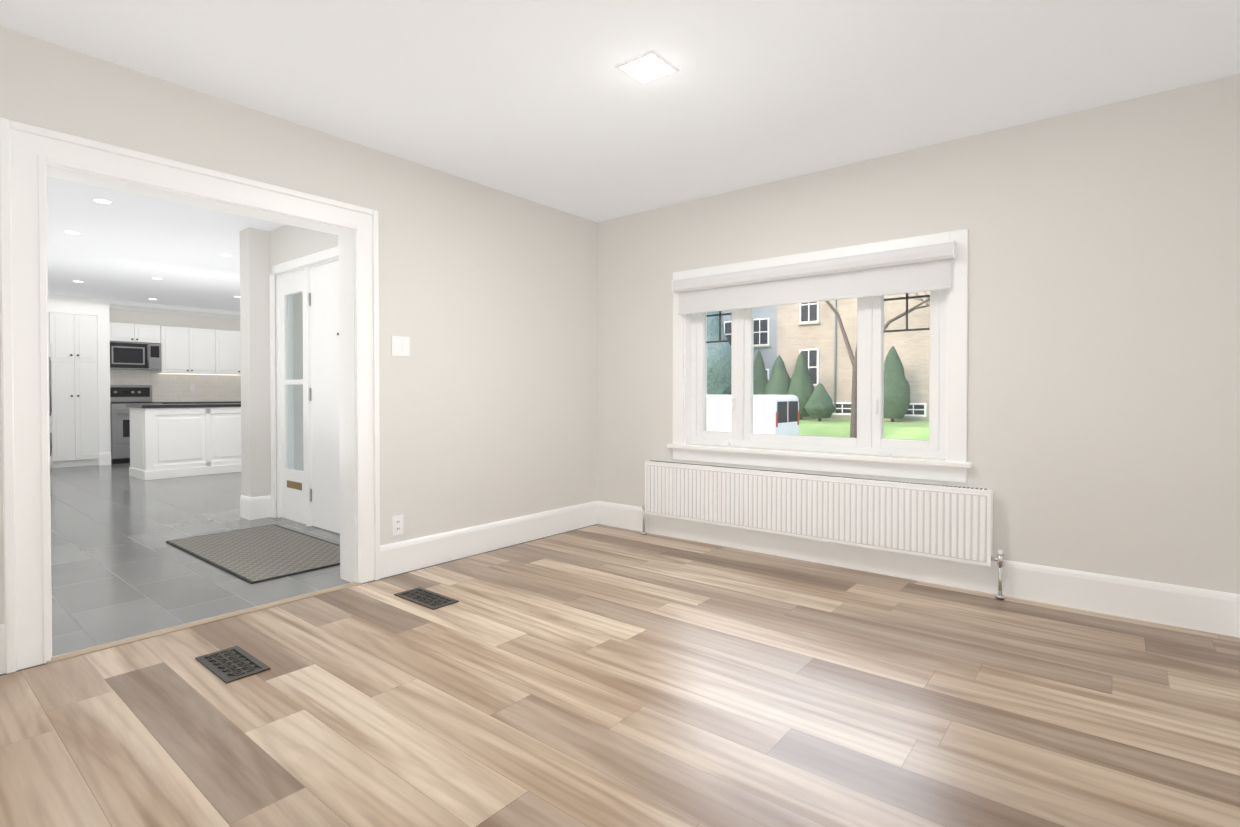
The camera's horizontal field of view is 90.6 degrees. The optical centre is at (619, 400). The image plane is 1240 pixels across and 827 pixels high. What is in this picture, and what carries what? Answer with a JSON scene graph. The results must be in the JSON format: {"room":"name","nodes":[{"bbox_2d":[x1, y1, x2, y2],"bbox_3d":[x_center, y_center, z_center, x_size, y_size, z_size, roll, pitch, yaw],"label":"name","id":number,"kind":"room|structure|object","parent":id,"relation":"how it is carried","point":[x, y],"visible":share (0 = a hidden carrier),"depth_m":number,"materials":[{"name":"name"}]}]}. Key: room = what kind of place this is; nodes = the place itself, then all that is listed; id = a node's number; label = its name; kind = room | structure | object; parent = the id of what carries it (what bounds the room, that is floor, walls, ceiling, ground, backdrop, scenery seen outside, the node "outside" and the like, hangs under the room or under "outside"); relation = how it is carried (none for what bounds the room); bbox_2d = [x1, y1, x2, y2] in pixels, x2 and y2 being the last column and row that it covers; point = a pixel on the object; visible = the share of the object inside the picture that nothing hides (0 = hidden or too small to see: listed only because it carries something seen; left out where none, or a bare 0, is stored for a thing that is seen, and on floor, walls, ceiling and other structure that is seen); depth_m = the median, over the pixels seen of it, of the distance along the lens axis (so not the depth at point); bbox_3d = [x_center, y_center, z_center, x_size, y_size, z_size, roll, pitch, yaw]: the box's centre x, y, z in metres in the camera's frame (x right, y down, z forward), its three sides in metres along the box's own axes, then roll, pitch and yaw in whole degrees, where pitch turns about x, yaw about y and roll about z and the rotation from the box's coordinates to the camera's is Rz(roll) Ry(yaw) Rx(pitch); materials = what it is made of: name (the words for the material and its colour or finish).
{"room":"empty living room","nodes":[
{"label":"empty living room","id":0,"kind":"room"},
{"bbox_2d":[0,26,595,623],"bbox_3d":[-1.599,-0.202,3.358,0.160,2.440,4.900,1,1,39],"label":"wall","id":1,"kind":"structure","parent":0,"point":[532,374],"depth_m":3.95,"materials":[{"name":"white paint"}]},
{"bbox_2d":[0,624,4,674],"bbox_3d":[-2.595,0.942,1.997,0.016,0.185,0.849,1,1,39],"label":"baseboard","id":2,"kind":"structure","parent":1,"relation":"attached to","point":[2,628],"depth_m":2.32,"materials":[{"name":"white wood"}]},
{"bbox_2d":[110,322,161,345],"bbox_3d":[-7.646,-1.049,9.598,0.369,0.279,0.674,1,1,39],"label":"upper cabinet","id":3,"kind":"object","parent":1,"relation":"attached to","point":[119,332],"depth_m":9.50,"materials":[{"name":"white wood"}]},
{"bbox_2d":[110,341,160,370],"bbox_3d":[-7.613,-0.691,9.575,0.455,0.413,0.674,1,1,39],"label":"microwave","id":4,"kind":"object","parent":3,"relation":"attached to","point":[133,356],"visible":0.73,"depth_m":9.47,"materials":[{"name":"silver metal"}]},
{"bbox_2d":[110,370,240,401],"bbox_3d":[-7.194,-0.239,10.462,0.008,0.503,2.572,1,1,39],"label":"backsplash","id":5,"kind":"structure","parent":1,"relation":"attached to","point":[180,387],"depth_m":10.31,"materials":[{"name":"tile"}]},
{"bbox_2d":[99,452,270,519],"bbox_3d":[-5.481,0.903,5.169,8.140,0.185,3.520,1,1,39],"label":"baseboard","id":6,"kind":"structure","parent":1,"relation":"attached to","point":[253,508],"depth_m":5.20,"materials":[{"name":"white wood"}]},
{"bbox_2d":[154,326,217,373],"bbox_3d":[-7.193,-0.824,10.162,0.369,0.744,0.757,1,1,39],"label":"upper cabinet","id":7,"kind":"object","parent":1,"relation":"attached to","point":[197,351],"depth_m":10.05,"materials":[{"name":"white wood"}]},
{"bbox_2d":[0,117,379,673],"bbox_3d":[-1.923,-0.022,2.958,0.222,2.089,1.514,1,1,39],"label":"door frame","id":8,"kind":"structure","parent":1,"relation":"attached to","point":[32,157],"depth_m":2.43,"materials":[{"name":"white wood"}]},
{"bbox_2d":[218,330,240,373],"bbox_3d":[-6.718,-0.831,10.751,0.369,0.744,0.757,1,1,39],"label":"upper cabinet","id":9,"kind":"object","parent":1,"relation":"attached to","point":[229,342],"depth_m":10.50,"materials":[{"name":"white wood"}]},
{"bbox_2d":[269,246,339,533],"bbox_3d":[-2.283,-0.065,4.757,1.660,2.128,0.165,1,1,39],"label":"front door","id":10,"kind":"structure","parent":1,"relation":"in","point":[309,496],"depth_m":4.86,"materials":[{"name":"white wood"}]},
{"bbox_2d":[392,514,402,535],"bbox_3d":[-1.303,0.730,3.599,0.009,0.116,0.072,1,1,39],"label":"outlet","id":11,"kind":"object","parent":1,"relation":"attached to","point":[397,524],"visible":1,"depth_m":3.59,"materials":[{"name":"white plastic"}]},
{"bbox_2d":[392,336,409,356],"bbox_3d":[-1.287,-0.320,3.606,0.009,0.116,0.116,1,1,39],"label":"light switch","id":12,"kind":"object","parent":1,"relation":"attached to","point":[400,345],"visible":1,"depth_m":3.60,"materials":[{"name":"white plastic"}]},
{"bbox_2d":[380,501,595,578],"bbox_3d":[-0.792,0.915,4.231,0.016,0.185,1.869,1,1,39],"label":"baseboard","id":13,"kind":"structure","parent":1,"relation":"attached to","point":[400,557],"depth_m":4.05,"materials":[{"name":"white wood"}]},
{"bbox_2d":[0,463,596,675],"bbox_3d":[-4.822,1.031,6.361,8.870,0.100,6.200,1,1,39],"label":"floor","id":14,"kind":"structure","parent":0,"point":[121,568],"depth_m":3.93,"materials":[{"name":"grey tile"}]},
{"bbox_2d":[48,312,52,468],"bbox_3d":[-8.320,-0.143,8.372,0.878,2.178,0.760,1,1,39],"label":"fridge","id":15,"kind":"object","parent":14,"relation":"on","point":[50,405],"visible":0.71,"depth_m":8.42,"materials":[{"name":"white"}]},
{"bbox_2d":[49,312,97,467],"bbox_3d":[-8.015,-0.146,8.951,0.626,2.186,0.513,1,1,39],"label":"pantry","id":16,"kind":"object","parent":14,"relation":"on","point":[73,339],"visible":0.96,"depth_m":8.78,"materials":[{"name":"white wood"}]},
{"bbox_2d":[110,385,161,463],"bbox_3d":[-7.540,0.348,9.497,0.683,1.183,0.624,1,1,39],"label":"stove","id":17,"kind":"object","parent":14,"relation":"on","point":[121,396],"visible":0.5,"depth_m":9.22,"materials":[{"name":"silver metal"}]},
{"bbox_2d":[128,407,241,479],"bbox_3d":[-5.596,0.520,8.167,0.689,0.872,1.354,1,1,39],"label":"kitchen island","id":18,"kind":"object","parent":14,"relation":"on","point":[175,440],"depth_m":7.77,"materials":[{"name":"white wood"}]},
{"bbox_2d":[126,403,240,406],"bbox_3d":[-5.601,0.063,8.166,0.735,0.038,1.400,1,1,39],"label":"island countertop","id":19,"kind":"structure","parent":18,"relation":"on","point":[208,404],"depth_m":7.80,"materials":[{"name":"grey stone"}]},
{"bbox_2d":[162,401,240,403],"bbox_3d":[-6.753,0.471,10.520,0.624,0.913,1.942,1,1,39],"label":"countertop","id":20,"kind":"structure","parent":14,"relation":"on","point":[201,402],"depth_m":9.98,"materials":[{"name":"white"}]},
{"bbox_2d":[46,582,360,663],"bbox_3d":[-1.861,1.018,2.920,0.060,0.011,1.286,1,1,39],"label":"threshold","id":21,"kind":"object","parent":14,"relation":"on","point":[68,655],"depth_m":2.79,"materials":[{"name":"beige wood"}]},
{"bbox_2d":[166,524,339,583],"bbox_3d":[-2.408,1.003,4.161,1.520,0.010,0.720,1,1,39],"label":"door mat","id":22,"kind":"object","parent":14,"relation":"on","point":[253,555],"visible":0.81,"depth_m":4.07,"materials":[{"name":"grey fabric"}]},
{"bbox_2d":[0,524,1239,826],"bbox_3d":[-0.077,1.083,2.146,3.690,0.100,4.300,1,1,39],"label":"floor","id":23,"kind":"structure","parent":0,"point":[600,676],"depth_m":2.06,"materials":[{"name":"wood"}]},
{"bbox_2d":[195,646,270,683],"bbox_3d":[-1.516,1.027,2.400,0.330,0.006,0.150,1,1,39],"label":"floor vent","id":24,"kind":"object","parent":23,"relation":"in","point":[230,664],"visible":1,"depth_m":2.39,"materials":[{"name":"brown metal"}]},
{"bbox_2d":[394,587,458,609],"bbox_3d":[-1.001,1.017,3.166,0.350,0.006,0.150,1,1,39],"label":"floor vent","id":25,"kind":"object","parent":23,"relation":"in","point":[427,598],"visible":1,"depth_m":3.16,"materials":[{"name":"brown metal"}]},
{"bbox_2d":[641,460,1004,599],"bbox_3d":[1.082,0.731,3.896,2.338,0.558,0.107,1,1,39],"label":"radiator","id":26,"kind":"object","parent":23,"relation":"on","point":[951,523],"visible":1,"depth_m":3.66,"materials":[{"name":"white metal"}]},
{"bbox_2d":[0,0,1239,311],"bbox_3d":[-3.325,-1.504,5.120,13.120,0.120,6.600,1,1,39],"label":"ceiling","id":27,"kind":"structure","parent":0,"point":[546,102],"depth_m":2.71,"materials":[{"name":"white paint"}]},
{"bbox_2d":[63,230,81,233],"bbox_3d":[-4.698,-1.443,5.266,0.132,0.003,0.132,1,1,39],"label":"recessed light","id":28,"kind":"object","parent":27,"relation":"in","point":[71,232],"visible":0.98,"depth_m":5.26,"materials":[{"name":"white"}]},
{"bbox_2d":[91,198,113,203],"bbox_3d":[-3.718,-1.433,4.410,0.132,0.003,0.132,1,1,39],"label":"recessed light","id":29,"kind":"object","parent":27,"relation":"in","point":[104,201],"visible":1,"depth_m":4.41,"materials":[{"name":"white"}]},
{"bbox_2d":[615,49,678,84],"bbox_3d":[0.116,-1.409,2.601,0.194,0.008,0.194,1,1,39],"label":"ceiling light panel","id":30,"kind":"object","parent":27,"relation":"attached to","point":[652,65],"visible":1,"depth_m":2.59,"materials":[{"name":"white plastic"}]},
{"bbox_2d":[596,74,1239,593],"bbox_3d":[1.359,-0.209,3.926,3.690,2.440,0.300,1,1,39],"label":"wall","id":31,"kind":"structure","parent":0,"point":[1103,369],"depth_m":3.05,"materials":[{"name":"white paint"}]},
{"bbox_2d":[667,229,971,482],"bbox_3d":[1.173,-0.248,3.957,1.954,1.367,0.225,1,1,39],"label":"window unit","id":32,"kind":"structure","parent":31,"relation":"in","point":[870,439],"depth_m":3.74,"materials":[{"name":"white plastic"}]},
{"bbox_2d":[672,240,956,314],"bbox_3d":[1.097,-0.738,3.865,1.808,0.249,0.072,1,1,39],"label":"roller blind","id":33,"kind":"object","parent":32,"relation":"attached to","point":[914,269],"visible":0.98,"depth_m":3.74,"materials":[{"name":"white fabric"}]},
{"bbox_2d":[596,501,1235,636],"bbox_3d":[1.244,0.920,3.829,3.690,0.185,0.016,1,1,39],"label":"baseboard","id":34,"kind":"structure","parent":31,"relation":"attached to","point":[1210,611],"depth_m":3.22,"materials":[{"name":"white wood"}]},
{"bbox_2d":[1236,594,1239,637],"bbox_3d":[1.352,0.955,0.990,0.016,0.185,4.300,1,1,39],"label":"baseboard","id":35,"kind":"structure","parent":31,"relation":"attached to","point":[1237,595],"depth_m":2.66,"materials":[{"name":"white wood"}]},
{"label":"outside","id":36,"kind":"structure","parent":0,"visible":0},
{"bbox_2d":[799,418,928,439],"bbox_3d":[9.791,1.322,33.285,100.000,1.050,55.950,1,1,39],"label":"ground","id":37,"kind":"structure","parent":36,"point":[819,425],"depth_m":23.22,"materials":[{"name":"green plant"}]},
{"bbox_2d":[707,311,730,394],"bbox_3d":[2.988,-3.639,30.089,5.370,9.050,5.270,1,1,39],"label":"spruce tree","id":38,"kind":"object","parent":37,"relation":"on","point":[716,352],"depth_m":28.38,"materials":[{"name":"green plant"}]},
{"bbox_2d":[707,395,798,434],"bbox_3d":[3.448,0.782,22.401,5.750,2.000,2.275,1,1,39],"label":"van","id":39,"kind":"object","parent":37,"relation":"on","point":[775,407],"depth_m":20.64,"materials":[{"name":"white metal"}]},
{"bbox_2d":[753,350,767,394],"bbox_3d":[6.680,-0.782,29.567,1.141,3.350,1.202,1,1,39],"label":"cedar tree","id":40,"kind":"object","parent":37,"relation":"on","point":[761,378],"depth_m":29.22,"materials":[{"name":"green plant"}]},
{"bbox_2d":[765,355,790,394],"bbox_3d":[7.520,-0.625,28.979,1.572,3.050,1.671,1,1,39],"label":"cedar tree","id":41,"kind":"object","parent":37,"relation":"on","point":[778,374],"depth_m":28.63,"materials":[{"name":"green plant"}]},
{"bbox_2d":[787,352,813,419],"bbox_3d":[8.280,-0.663,28.063,1.377,3.150,1.351,1,1,39],"label":"cedar tree","id":42,"kind":"object","parent":37,"relation":"on","point":[802,380],"depth_m":27.68,"materials":[{"name":"green plant"}]},
{"bbox_2d":[805,383,835,420],"bbox_3d":[8.585,0.083,26.378,1.261,1.700,1.360,1,1,39],"label":"shrub","id":43,"kind":"object","parent":37,"relation":"on","point":[829,409],"depth_m":26.00,"materials":[{"name":"green plant"}]},
{"bbox_2d":[721,291,929,421],"bbox_3d":[12.319,-3.726,33.129,44.050,9.250,10.120,1,1,39],"label":"building","id":44,"kind":"structure","parent":37,"relation":"on","point":[841,349],"depth_m":28.56,"materials":[{"name":"beige brick"}]},
{"bbox_2d":[825,291,929,437],"bbox_3d":[9.764,-3.801,23.270,8.603,11.049,6.878,1,1,39],"label":"bare tree","id":45,"kind":"object","parent":37,"relation":"on","point":[853,427],"depth_m":21.12,"materials":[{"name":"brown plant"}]},
{"bbox_2d":[883,346,909,421],"bbox_3d":[11.512,-0.687,25.940,1.406,3.250,1.526,1,1,39],"label":"cedar tree","id":46,"kind":"object","parent":37,"relation":"on","point":[889,399],"depth_m":25.48,"materials":[{"name":"green plant"}]}
]}

